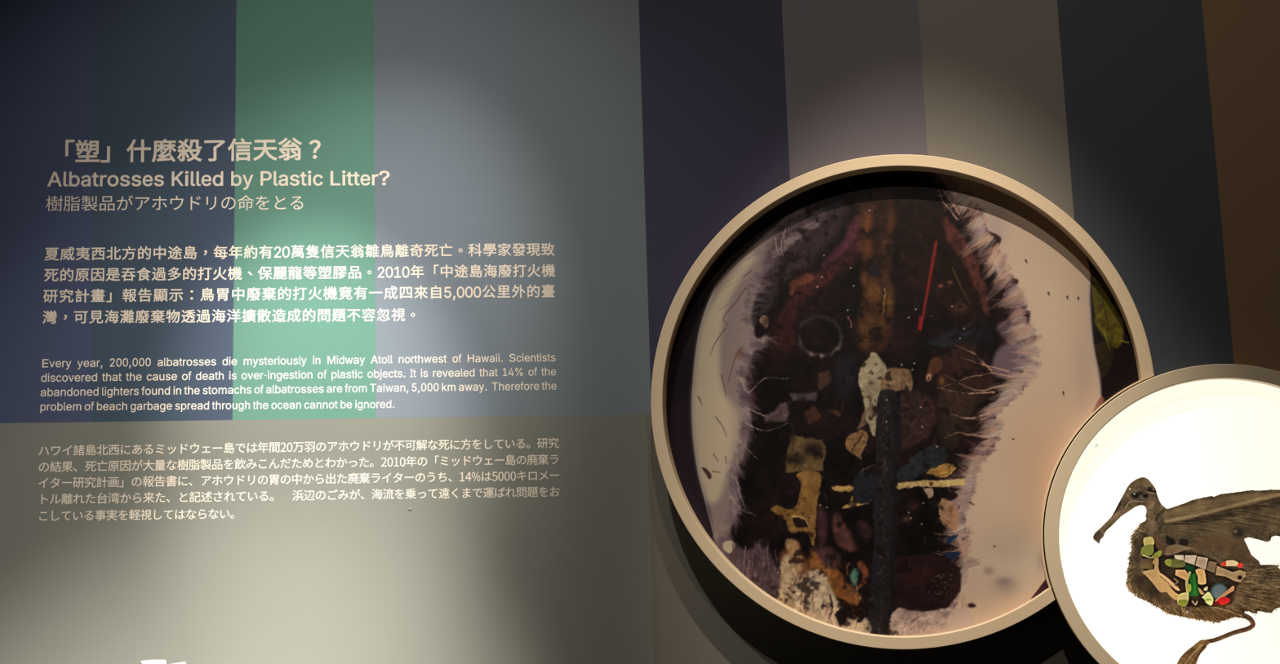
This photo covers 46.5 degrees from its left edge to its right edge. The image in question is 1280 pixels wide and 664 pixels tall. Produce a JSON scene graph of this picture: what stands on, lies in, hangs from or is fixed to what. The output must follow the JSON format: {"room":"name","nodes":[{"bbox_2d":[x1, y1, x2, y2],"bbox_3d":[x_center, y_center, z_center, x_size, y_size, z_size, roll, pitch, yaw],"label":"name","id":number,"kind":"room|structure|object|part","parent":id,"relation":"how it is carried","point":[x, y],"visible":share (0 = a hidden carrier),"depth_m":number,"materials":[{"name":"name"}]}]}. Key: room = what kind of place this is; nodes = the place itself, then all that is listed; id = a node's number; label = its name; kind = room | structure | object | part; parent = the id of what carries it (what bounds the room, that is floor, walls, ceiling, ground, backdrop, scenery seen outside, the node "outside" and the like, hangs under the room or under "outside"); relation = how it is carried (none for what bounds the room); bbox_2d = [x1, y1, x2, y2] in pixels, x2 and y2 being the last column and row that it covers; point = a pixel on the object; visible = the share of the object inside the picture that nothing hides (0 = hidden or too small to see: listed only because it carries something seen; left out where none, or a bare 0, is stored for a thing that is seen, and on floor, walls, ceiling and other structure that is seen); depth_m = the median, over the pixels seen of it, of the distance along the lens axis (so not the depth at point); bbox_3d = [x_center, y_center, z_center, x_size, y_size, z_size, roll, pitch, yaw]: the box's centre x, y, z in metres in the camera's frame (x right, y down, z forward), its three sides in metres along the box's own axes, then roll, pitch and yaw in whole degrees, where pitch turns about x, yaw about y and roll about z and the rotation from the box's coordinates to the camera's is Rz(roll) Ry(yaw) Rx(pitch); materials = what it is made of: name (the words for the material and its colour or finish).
{"room":"museum","nodes":[
{"label":"museum","id":0,"kind":"room"},
{"bbox_2d":[0,0,659,663],"bbox_3d":[-1.645,-0.157,2.653,3.320,3.900,0.122,-1,-9,-6],"label":"wall","id":1,"kind":"structure","parent":0,"point":[497,122],"depth_m":2.69,"materials":[{"name":"paint"}]},
{"bbox_3d":[-1.753,-0.813,2.682,1.529,1.987,0.001,-1,-9,-6],"label":"mural panel","id":2,"kind":"part","parent":1,"relation":"part of","materials":[{"name":"blue paint"}]},
{"bbox_3d":[-1.628,0.664,2.467,1.690,1.022,0.001,-1,-9,-6],"label":"mural panel","id":3,"kind":"part","parent":1,"relation":"part of","materials":[{"name":"grey paint"}]},
{"bbox_3d":[-0.930,-0.824,2.773,0.201,1.988,0.001,-1,-9,-6],"label":"mural panel","id":4,"kind":"part","parent":1,"relation":"part of","materials":[{"name":"blue paint"}]},
{"bbox_2d":[45,195,302,211],"bbox_3d":[-0.838,-0.234,2.691,0.452,0.029,0.001,-1,-9,-6],"label":"title lettering","id":5,"kind":"object","parent":1,"relation":"attached to","point":[68,197],"visible":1,"depth_m":2.69,"materials":[{"name":"white paint"}]},
{"bbox_2d":[65,137,320,162],"bbox_3d":[-0.810,-0.331,2.710,0.452,0.047,0.001,-1,-9,-6],"label":"title lettering","id":6,"kind":"object","parent":1,"relation":"attached to","point":[170,146],"visible":1,"depth_m":2.71,"materials":[{"name":"white paint"}]},
{"bbox_3d":[-0.799,-0.826,2.788,0.095,1.988,0.001,-1,-9,-6],"label":"mural panel","id":7,"kind":"part","parent":1,"relation":"part of","materials":[{"name":"blue paint"}]},
{"bbox_2d":[47,170,389,190],"bbox_3d":[-0.761,-0.276,2.706,0.606,0.036,0.001,-1,-9,-6],"label":"title lettering","id":8,"kind":"object","parent":1,"relation":"attached to","point":[173,178],"visible":1,"depth_m":2.70,"materials":[{"name":"white paint"}]},
{"bbox_2d":[40,353,556,413],"bbox_3d":[-0.602,0.092,2.667,0.905,0.101,0.001,-1,-9,-6],"label":"paragraph lettering","id":9,"kind":"object","parent":1,"relation":"attached to","point":[537,356],"visible":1,"depth_m":2.66,"materials":[{"name":"white paint"}]},
{"bbox_2d":[42,243,555,324],"bbox_3d":[-0.607,-0.088,2.694,0.908,0.144,0.001,-1,-9,-6],"label":"paragraph lettering","id":10,"kind":"object","parent":1,"relation":"attached to","point":[313,250],"visible":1,"depth_m":2.69,"materials":[{"name":"white paint"}]},
{"bbox_2d":[38,438,559,520],"bbox_3d":[-0.596,0.260,2.642,0.908,0.136,0.001,-1,-9,-6],"label":"paragraph lettering","id":11,"kind":"object","parent":1,"relation":"attached to","point":[545,439],"visible":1,"depth_m":2.64,"materials":[{"name":"white paint"}]},
{"bbox_3d":[-0.629,-0.827,2.806,0.254,1.990,0.001,-1,-9,-6],"label":"mural panel","id":12,"kind":"part","parent":1,"relation":"part of","materials":[{"name":"green paint"}]},
{"bbox_3d":[-0.381,0.652,2.605,0.820,1.012,0.001,-1,-9,-6],"label":"mural panel","id":13,"kind":"part","parent":1,"relation":"part of","materials":[{"name":"grey paint"}]},
{"bbox_3d":[-0.377,-0.830,2.834,0.255,1.991,0.001,-1,-9,-6],"label":"mural panel","id":14,"kind":"part","parent":1,"relation":"part of","materials":[{"name":"grey paint"}]},
{"bbox_3d":[-0.130,-0.832,2.862,0.245,1.992,0.001,-1,-9,-6],"label":"mural panel","id":15,"kind":"part","parent":1,"relation":"part of","materials":[{"name":"paint"}]},
{"bbox_3d":[0.031,0.649,2.651,0.010,1.008,0.001,-1,-9,-6],"label":"mural panel","id":16,"kind":"part","parent":1,"relation":"part of","materials":[{"name":"grey paint"}]},
{"bbox_3d":[-1.110,0.730,2.381,2.100,0.150,0.259,-1,-9,-6],"label":"ledge","id":17,"kind":"object","parent":1,"relation":"attached to","visible":0},
{"bbox_2d":[140,660,166,663],"bbox_3d":[-0.787,0.590,2.408,0.040,0.115,0.040,-1,-9,-6],"label":"cup","id":18,"kind":"object","parent":17,"relation":"on","point":[149,662],"visible":1,"depth_m":2.40,"materials":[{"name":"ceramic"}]},
{"bbox_2d":[638,0,1279,663],"bbox_3d":[1.098,-0.246,2.609,2.200,3.900,0.121,-4,-9,12],"label":"wall","id":19,"kind":"structure","parent":0,"point":[1153,126],"depth_m":2.65,"materials":[{"name":"paint"}]},
{"bbox_3d":[0.125,-0.842,2.847,0.273,1.992,0.001,-4,-9,12],"label":"mural panel","id":20,"kind":"part","parent":19,"relation":"part of","materials":[{"name":"paint"}]},
{"bbox_3d":[0.380,-0.858,2.793,0.253,1.992,0.001,-4,-9,12],"label":"mural panel","id":21,"kind":"part","parent":19,"relation":"part of","materials":[{"name":"grey paint"}]},
{"bbox_3d":[1.013,0.588,2.445,2.000,1.008,0.005,-4,-9,12],"label":"mural panel","id":22,"kind":"part","parent":19,"relation":"part of","materials":[{"name":"grey paint"}]},
{"bbox_2d":[650,154,1154,650],"bbox_3d":[0.446,0.116,2.604,0.859,0.859,0.064,-4,-9,12],"label":"picture","id":23,"kind":"object","parent":19,"relation":"attached to","point":[871,386],"visible":1,"depth_m":2.61},
{"bbox_3d":[0.619,-0.873,2.743,0.252,1.992,0.001,-4,-9,12],"label":"mural panel","id":24,"kind":"part","parent":19,"relation":"part of","materials":[{"name":"beige paint"}]},
{"bbox_3d":[0.857,-0.888,2.692,0.250,1.992,0.001,-4,-9,12],"label":"mural panel","id":25,"kind":"part","parent":19,"relation":"part of","materials":[{"name":"grey paint"}]},
{"bbox_2d":[1042,364,1279,663],"bbox_3d":[0.965,0.345,2.454,0.581,0.581,0.070,-4,-9,12],"label":"picture","id":26,"kind":"object","parent":19,"relation":"attached to","point":[1161,532],"visible":1,"depth_m":2.46,"materials":[{"name":"white"}]},
{"bbox_2d":[1093,477,1279,663],"bbox_3d":[0.965,0.398,2.434,0.424,0.329,0.001,-4,-9,12],"label":"print","id":27,"kind":"object","parent":26,"relation":"attached to","point":[1192,560],"depth_m":2.45},
{"bbox_3d":[1.461,-0.925,2.565,0.991,1.992,0.004,-4,-9,12],"label":"mural panel","id":28,"kind":"part","parent":19,"relation":"part of","materials":[{"name":"brown paint"}]}
]}

